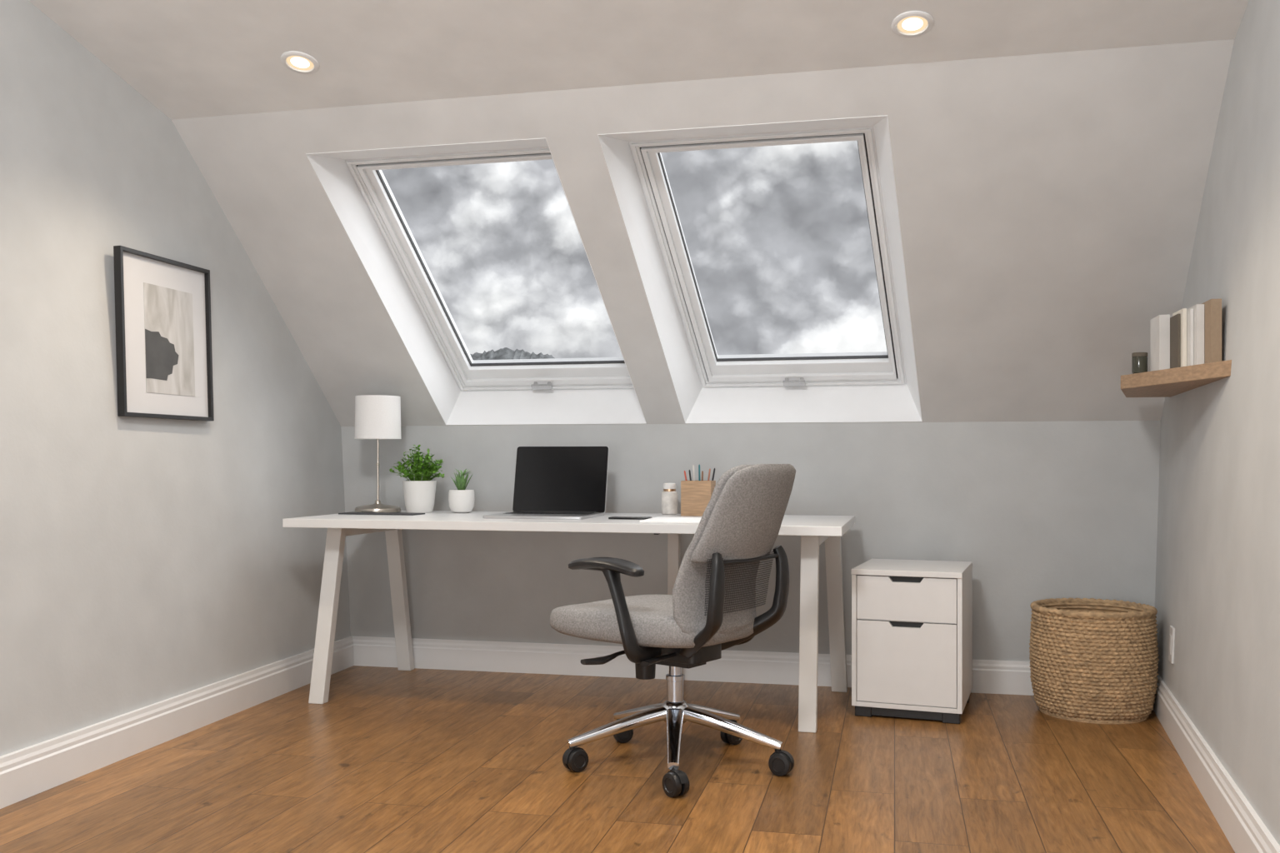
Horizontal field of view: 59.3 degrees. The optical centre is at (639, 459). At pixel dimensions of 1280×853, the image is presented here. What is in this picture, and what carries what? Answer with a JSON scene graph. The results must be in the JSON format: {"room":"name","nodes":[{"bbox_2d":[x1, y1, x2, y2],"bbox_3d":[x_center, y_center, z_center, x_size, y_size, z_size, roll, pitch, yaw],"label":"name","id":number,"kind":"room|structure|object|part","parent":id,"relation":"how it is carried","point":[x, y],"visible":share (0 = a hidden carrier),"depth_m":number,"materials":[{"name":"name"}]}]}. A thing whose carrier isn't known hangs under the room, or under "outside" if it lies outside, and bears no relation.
{"room":"home office","nodes":[
{"label":"home office","id":0,"kind":"room"},
{"bbox_2d":[0,0,350,756],"bbox_3d":[-2.243,-0.827,2.425,0.646,3.654,6.340,0,0,13],"label":"wall","id":1,"kind":"structure","parent":0,"point":[144,562],"depth_m":3.90,"materials":[{"name":"paint"}]},
{"bbox_2d":[113,245,214,421],"bbox_3d":[-1.749,-0.447,4.156,0.029,0.592,0.524,-2,0,13],"label":"framed picture","id":2,"kind":"object","parent":1,"relation":"attached to","point":[163,322],"visible":1,"depth_m":4.13,"materials":[{"name":"white paper"}]},
{"bbox_2d":[143,282,194,396],"bbox_3d":[-1.745,-0.440,4.178,0.002,0.395,0.287,-2,0,13],"label":"print","id":3,"kind":"object","parent":2,"relation":"attached to","point":[168,312],"depth_m":4.20},
{"bbox_2d":[0,636,354,809],"bbox_3d":[-2.021,0.930,2.374,0.048,0.140,6.343,0,0,11],"label":"baseboard","id":4,"kind":"structure","parent":1,"relation":"attached to","point":[27,772],"depth_m":3.88,"materials":[{"name":"white paint"}]},
{"bbox_2d":[448,490,474,513],"bbox_3d":[-0.808,0.188,5.094,0.118,0.104,0.118,0,0,13],"label":"pot","id":5,"kind":"object","parent":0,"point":[459,501],"depth_m":5.05,"materials":[{"name":"white ceramic"}]},
{"bbox_2d":[0,665,1234,852],"bbox_3d":[-0.319,1.050,1.989,4.100,0.100,6.580,0,0,13],"label":"floor","id":6,"kind":"structure","parent":0,"point":[417,760],"depth_m":3.45,"materials":[{"name":"brown wood"}]},
{"bbox_2d":[282,510,854,733],"bbox_3d":[-0.262,0.620,4.722,2.245,0.760,0.857,0,0,14],"label":"desk","id":7,"kind":"object","parent":6,"relation":"on","point":[813,531],"visible":0.9,"depth_m":4.61,"materials":[{"name":"white laminate"}]},
{"bbox_3d":[-1.299,0.637,4.683,0.071,0.725,0.175,0,0,23],"label":"leg","id":8,"kind":"part","parent":7,"relation":"part of","materials":[{"name":"white paint"}]},
{"bbox_2d":[354,395,401,512],"bbox_3d":[-1.199,-0.025,5.146,0.210,0.530,0.210,0,0,13],"label":"table lamp","id":9,"kind":"object","parent":7,"relation":"on","point":[377,417],"visible":0.98,"depth_m":5.06,"materials":[{"name":"white fabric"}]},
{"bbox_3d":[-1.199,-0.193,5.146,0.208,0.195,0.208,0,0,13],"label":"lamp shade","id":10,"kind":"part","parent":9,"relation":"part of","materials":[{"name":"white fabric"}]},
{"bbox_2d":[338,511,424,515],"bbox_3d":[-1.136,0.237,4.948,0.360,0.006,0.120,0,0,16],"label":"notebook","id":11,"kind":"object","parent":7,"relation":"on","point":[352,512],"visible":1,"depth_m":4.91,"materials":[{"name":"white paper"}]},
{"bbox_3d":[-1.136,0.637,5.309,0.074,0.725,0.156,0,0,29],"label":"leg","id":12,"kind":"part","parent":7,"relation":"part of","materials":[{"name":"white paint"}]},
{"bbox_2d":[389,445,445,513],"bbox_3d":[-1.016,0.085,5.116,0.252,0.309,0.233,0,0,13],"label":"potted plant","id":13,"kind":"object","parent":7,"relation":"on","point":[419,493],"visible":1,"depth_m":5.07,"materials":[{"name":"green plant"}]},
{"bbox_3d":[-1.002,0.168,5.112,0.152,0.145,0.152,0,0,13],"label":"pot","id":14,"kind":"part","parent":13,"relation":"part of","materials":[{"name":"white ceramic"}]},
{"bbox_2d":[448,469,474,513],"bbox_3d":[-0.808,0.139,5.094,0.118,0.201,0.118,0,0,-26],"label":"potted succulent","id":15,"kind":"object","parent":7,"relation":"on","point":[461,500],"visible":1,"depth_m":5.05,"materials":[{"name":"white ceramic"}]},
{"bbox_2d":[482,445,609,519],"bbox_3d":[-0.390,0.089,4.765,0.425,0.301,0.443,0,0,13],"label":"laptop","id":16,"kind":"object","parent":7,"relation":"on","point":[558,482],"visible":1,"depth_m":4.93,"materials":[{"name":"metal"}]},
{"bbox_3d":[-0.349,0.086,4.945,0.425,0.295,0.073,0,0,13],"label":"lid","id":17,"kind":"part","parent":16,"relation":"part of","materials":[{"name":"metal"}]},
{"bbox_2d":[608,516,651,519],"bbox_3d":[-0.039,0.236,4.561,0.165,0.008,0.095,0,0,13],"label":"smartphone","id":18,"kind":"object","parent":7,"relation":"on","point":[610,517],"visible":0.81,"depth_m":4.52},
{"bbox_2d":[661,482,677,514],"bbox_3d":[0.130,0.171,4.948,0.072,0.139,0.072,0,0,13],"label":"lidded jar","id":19,"kind":"object","parent":7,"relation":"on","point":[669,495],"visible":1,"depth_m":4.92,"materials":[{"name":"white ceramic"}]},
{"bbox_3d":[0.130,0.115,4.948,0.058,0.027,0.058,0,0,13],"label":"lid","id":20,"kind":"part","parent":19,"relation":"part of","materials":[{"name":"white ceramic"}]},
{"bbox_2d":[640,517,701,523],"bbox_3d":[0.152,0.237,4.456,0.240,0.005,0.290,0,0,15],"label":"paper sheet","id":21,"kind":"object","parent":7,"relation":"on","point":[654,519],"visible":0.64,"depth_m":4.37,"materials":[{"name":"white paper"}]},
{"bbox_3d":[0.151,0.637,4.961,0.050,0.725,0.045,0,0,14],"label":"leg","id":22,"kind":"part","parent":7,"relation":"part of","materials":[{"name":"white paint"}]},
{"bbox_2d":[680,480,715,516],"bbox_3d":[0.253,0.165,4.854,0.130,0.150,0.130,0,0,13],"label":"pen holder","id":23,"kind":"object","parent":7,"relation":"on","point":[696,496],"visible":0.81,"depth_m":4.79,"materials":[{"name":"brown wood"}]},
{"bbox_2d":[692,465,694,480],"bbox_3d":[0.236,0.125,4.852,0.019,0.206,0.008,0,0,-12],"label":"pen","id":24,"kind":"object","parent":23,"relation":"in","point":[693,472],"visible":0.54,"depth_m":4.85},
{"bbox_2d":[698,464,700,480],"bbox_3d":[0.259,0.124,4.882,0.009,0.208,0.008,-1,-1,13],"label":"pen","id":25,"kind":"object","parent":23,"relation":"in","point":[699,477],"visible":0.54,"depth_m":4.88,"materials":[{"name":"teal plastic"}]},
{"bbox_2d":[707,468,710,480],"bbox_3d":[0.291,0.133,4.873,0.030,0.191,0.008,0,0,15],"label":"pen","id":26,"kind":"object","parent":23,"relation":"in","point":[709,472],"visible":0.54,"depth_m":4.87,"materials":[{"name":"plastic"}]},
{"bbox_2d":[711,468,714,480],"bbox_3d":[0.307,0.132,4.867,0.038,0.193,0.008,0,0,-8],"label":"pen","id":27,"kind":"object","parent":23,"relation":"in","point":[713,473],"visible":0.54,"depth_m":4.87,"materials":[{"name":"black plastic"}]},
{"bbox_3d":[0.630,0.637,4.193,0.066,0.725,0.144,0,0,14],"label":"leg","id":28,"kind":"part","parent":7,"relation":"part of","materials":[{"name":"white paint"}]},
{"bbox_3d":[0.839,0.637,4.819,0.074,0.725,0.156,0,0,29],"label":"leg","id":29,"kind":"part","parent":7,"relation":"part of","materials":[{"name":"white paint"}]},
{"bbox_2d":[550,464,795,797],"bbox_3d":[0.127,0.506,3.719,0.796,0.987,0.703,0,0,38],"label":"office chair","id":30,"kind":"object","parent":6,"relation":"on","point":[710,610],"visible":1,"depth_m":3.51,"materials":[{"name":"grey fabric"}]},
{"bbox_3d":[-0.089,0.634,3.625,0.232,0.036,0.050,0,0,-41],"label":"lever","id":31,"kind":"part","parent":30,"relation":"part of","materials":[{"name":"black plastic"}]},
{"bbox_3d":[-0.025,0.479,3.525,0.126,0.310,0.193,0,0,38],"label":"armrest","id":32,"kind":"part","parent":30,"relation":"part of","materials":[{"name":"black plastic"}]},
{"bbox_3d":[0.048,0.531,3.753,0.630,0.105,0.524,0,0,38],"label":"seat","id":33,"kind":"part","parent":30,"relation":"part of","materials":[{"name":"grey fabric"}]},
{"bbox_3d":[0.068,0.625,3.533,0.036,0.019,0.182,0,0,38],"label":"lever","id":34,"kind":"part","parent":30,"relation":"part of","materials":[{"name":"black plastic"}]},
{"bbox_3d":[0.331,0.279,3.532,0.244,0.532,0.451,0,0,38],"label":"backrest","id":35,"kind":"part","parent":30,"relation":"part of","materials":[{"name":"grey fabric"}]},
{"bbox_3d":[0.302,0.479,3.837,0.127,0.310,0.196,0,0,38],"label":"armrest","id":36,"kind":"part","parent":30,"relation":"part of","materials":[{"name":"black plastic"}]},
{"bbox_2d":[850,559,972,724],"bbox_3d":[1.104,0.713,4.535,0.417,0.575,0.496,0,0,21],"label":"filing cabinet","id":37,"kind":"object","parent":6,"relation":"on","point":[912,620],"visible":1,"depth_m":4.32,"materials":[{"name":"white laminate"}]},
{"bbox_3d":[1.027,0.463,4.330,0.140,0.036,0.006,0,0,21],"label":"finger pull","id":38,"kind":"part","parent":37,"relation":"part of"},
{"bbox_3d":[1.022,0.780,4.318,0.374,0.314,0.018,0,0,21],"label":"drawer","id":39,"kind":"part","parent":37,"relation":"part of","materials":[{"name":"white laminate"}]},
{"bbox_3d":[1.027,0.635,4.330,0.140,0.036,0.006,0,0,21],"label":"finger pull","id":40,"kind":"part","parent":37,"relation":"part of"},
{"bbox_3d":[1.022,0.534,4.318,0.374,0.168,0.018,0,0,21],"label":"drawer","id":41,"kind":"part","parent":37,"relation":"part of","materials":[{"name":"white laminate"}]},
{"bbox_3d":[1.104,0.436,4.535,0.417,0.022,0.496,0,0,21],"label":"panel","id":42,"kind":"part","parent":37,"relation":"part of","materials":[{"name":"white laminate"}]},
{"bbox_2d":[1029,598,1159,724],"bbox_3d":[1.792,0.786,4.454,0.478,0.428,0.476,0,0,-34],"label":"woven basket","id":43,"kind":"object","parent":6,"relation":"on","point":[1092,661],"visible":1,"depth_m":4.27,"materials":[{"name":"beige wicker"}]},
{"bbox_2d":[28,0,1249,119],"bbox_3d":[-0.794,-2.032,1.475,4.800,1.443,5.127,0,0,13],"label":"ceiling","id":44,"kind":"structure","parent":0,"point":[188,58],"depth_m":3.69,"materials":[{"name":"paint"}]},
{"bbox_2d":[280,50,319,74],"bbox_3d":[-1.181,-1.379,3.908,0.130,0.038,0.127,0,0,4],"label":"recessed light","id":45,"kind":"object","parent":44,"relation":"in","point":[295,61],"visible":1,"depth_m":3.90,"materials":[{"name":"white paint"}]},
{"bbox_2d":[890,10,934,37],"bbox_3d":[0.852,-1.361,3.517,0.130,0.038,0.127,0,0,4],"label":"recessed light","id":46,"kind":"object","parent":44,"relation":"in","point":[911,23],"visible":1,"depth_m":3.51,"materials":[{"name":"white paint"}]},
{"bbox_2d":[171,39,1234,426],"bbox_3d":[0.180,-0.737,4.505,3.877,1.148,1.213,0,0,13],"label":"sloped ceiling","id":47,"kind":"structure","parent":0,"point":[1049,204],"depth_m":4.19,"materials":[{"name":"paint"}]},
{"bbox_2d":[305,137,646,424],"bbox_3d":[-0.619,-0.696,4.810,1.116,1.062,1.191,0,0,13],"label":"window reveal","id":48,"kind":"structure","parent":47,"relation":"attached to","point":[455,406],"depth_m":5.14,"materials":[{"name":"white paint"}]},
{"bbox_2d":[345,146,634,390],"bbox_3d":[-0.576,-0.829,4.976,1.103,0.992,1.036,0,0,13],"label":"window","id":49,"kind":"structure","parent":47,"relation":"in","point":[469,374],"depth_m":5.13,"materials":[{"name":"paint"}]},
{"bbox_3d":[-0.463,-0.353,5.330,0.102,0.040,0.039,0,0,13],"label":"handle","id":50,"kind":"part","parent":49,"relation":"part of","materials":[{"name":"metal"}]},
{"bbox_2d":[597,115,922,423],"bbox_3d":[0.549,-0.696,4.546,1.175,1.062,1.191,0,0,13],"label":"window reveal","id":51,"kind":"structure","parent":47,"relation":"attached to","point":[843,403],"depth_m":4.80,"materials":[{"name":"white paint"}]},
{"bbox_2d":[628,125,906,387],"bbox_3d":[0.583,-0.829,4.714,1.098,0.992,1.036,0,0,13],"label":"window","id":52,"kind":"structure","parent":47,"relation":"in","point":[714,370],"depth_m":4.74,"materials":[{"name":"paint"}]},
{"bbox_3d":[0.695,-0.353,5.068,0.102,0.040,0.039,0,0,13],"label":"handle","id":53,"kind":"part","parent":52,"relation":"part of","materials":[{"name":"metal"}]},
{"bbox_2d":[340,420,1160,661],"bbox_3d":[0.366,0.418,5.146,3.718,1.163,0.120,0,0,13],"label":"wall","id":54,"kind":"structure","parent":0,"point":[1039,510],"depth_m":4.99,"materials":[{"name":"paint"}]},
{"bbox_2d":[352,636,1034,695],"bbox_3d":[0.365,0.930,5.091,3.625,0.140,0.048,0,0,13],"label":"baseboard","id":55,"kind":"structure","parent":54,"relation":"attached to","point":[1009,677],"depth_m":5.20,"materials":[{"name":"white paint"}]},
{"bbox_2d":[1155,0,1279,845],"bbox_3d":[1.322,-0.827,1.601,0.386,3.654,6.372,0,0,18],"label":"wall","id":56,"kind":"structure","parent":0,"point":[1217,565],"depth_m":3.25,"materials":[{"name":"paint"}]},
{"bbox_2d":[1168,625,1174,664],"bbox_3d":[1.970,0.685,4.168,0.015,0.130,0.080,0,0,18],"label":"wall socket","id":57,"kind":"object","parent":56,"relation":"attached to","point":[1172,633],"visible":1,"depth_m":4.14,"materials":[{"name":"white plastic"}]},
{"bbox_2d":[1120,360,1231,397],"bbox_3d":[1.807,-0.272,3.918,0.247,0.048,1.182,0,0,17],"label":"wall shelf","id":58,"kind":"object","parent":56,"relation":"attached to","point":[1169,382],"visible":1,"depth_m":3.70,"materials":[{"name":"brown wood"}]},
{"bbox_2d":[1131,352,1147,374],"bbox_3d":[1.718,-0.332,3.866,0.050,0.072,0.050,0,0,13],"label":"candle jar","id":59,"kind":"object","parent":58,"relation":"on","point":[1139,360],"visible":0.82,"depth_m":3.85,"materials":[{"name":"green glass"}]},
{"bbox_3d":[1.718,-0.361,3.866,0.050,0.014,0.050,0,0,13],"label":"lid","id":60,"kind":"part","parent":59,"relation":"part of","materials":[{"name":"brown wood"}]},
{"bbox_2d":[1150,315,1169,371],"bbox_3d":[1.743,-0.387,3.772,0.032,0.182,0.135,0,0,13],"label":"book","id":61,"kind":"object","parent":58,"relation":"on","point":[1159,325],"visible":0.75,"depth_m":3.71,"materials":[{"name":"white paper"}]},
{"bbox_2d":[1170,313,1179,368],"bbox_3d":[1.741,-0.382,3.667,0.007,0.172,0.135,0,0,13],"label":"book","id":62,"kind":"object","parent":58,"relation":"on","point":[1175,320],"visible":0.86,"depth_m":3.63,"materials":[{"name":"grey paper"}]},
{"bbox_2d":[1172,308,1186,367],"bbox_3d":[1.746,-0.389,3.640,0.012,0.185,0.135,0,0,13],"label":"book","id":63,"kind":"object","parent":58,"relation":"on","point":[1182,312],"visible":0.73,"depth_m":3.58,"materials":[{"name":"white paper"}]},
{"bbox_2d":[1186,309,1193,365],"bbox_3d":[1.748,-0.385,3.598,0.009,0.178,0.135,0,0,13],"label":"book","id":64,"kind":"object","parent":58,"relation":"on","point":[1189,312],"visible":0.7,"depth_m":3.54,"materials":[{"name":"white paper"}]},
{"bbox_2d":[1186,304,1204,364],"bbox_3d":[1.758,-0.390,3.563,0.022,0.188,0.135,0,0,13],"label":"book","id":65,"kind":"object","parent":58,"relation":"on","point":[1198,309],"visible":0.66,"depth_m":3.50,"materials":[{"name":"white paper"}]},
{"bbox_2d":[1201,298,1221,363],"bbox_3d":[1.768,-0.393,3.487,0.030,0.194,0.135,0,0,13],"label":"book","id":66,"kind":"object","parent":58,"relation":"on","point":[1212,307],"visible":0.68,"depth_m":3.42,"materials":[{"name":"beige paper"}]},
{"bbox_2d":[1153,672,1279,852],"bbox_3d":[1.144,0.930,1.658,0.048,0.140,6.369,0,0,18],"label":"baseboard","id":67,"kind":"structure","parent":56,"relation":"attached to","point":[1242,827],"depth_m":3.19,"materials":[{"name":"white paint"}]},
{"label":"outside","id":68,"kind":"structure","parent":0,"visible":0},
{"bbox_2d":[470,347,554,390],"bbox_3d":[-74.343,3.710,339.786,105.000,74.579,30.000,0,0,13],"label":"hill","id":69,"kind":"structure","parent":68,"point":[505,353],"depth_m":327.09,"materials":[{"name":"grey"}]}
]}

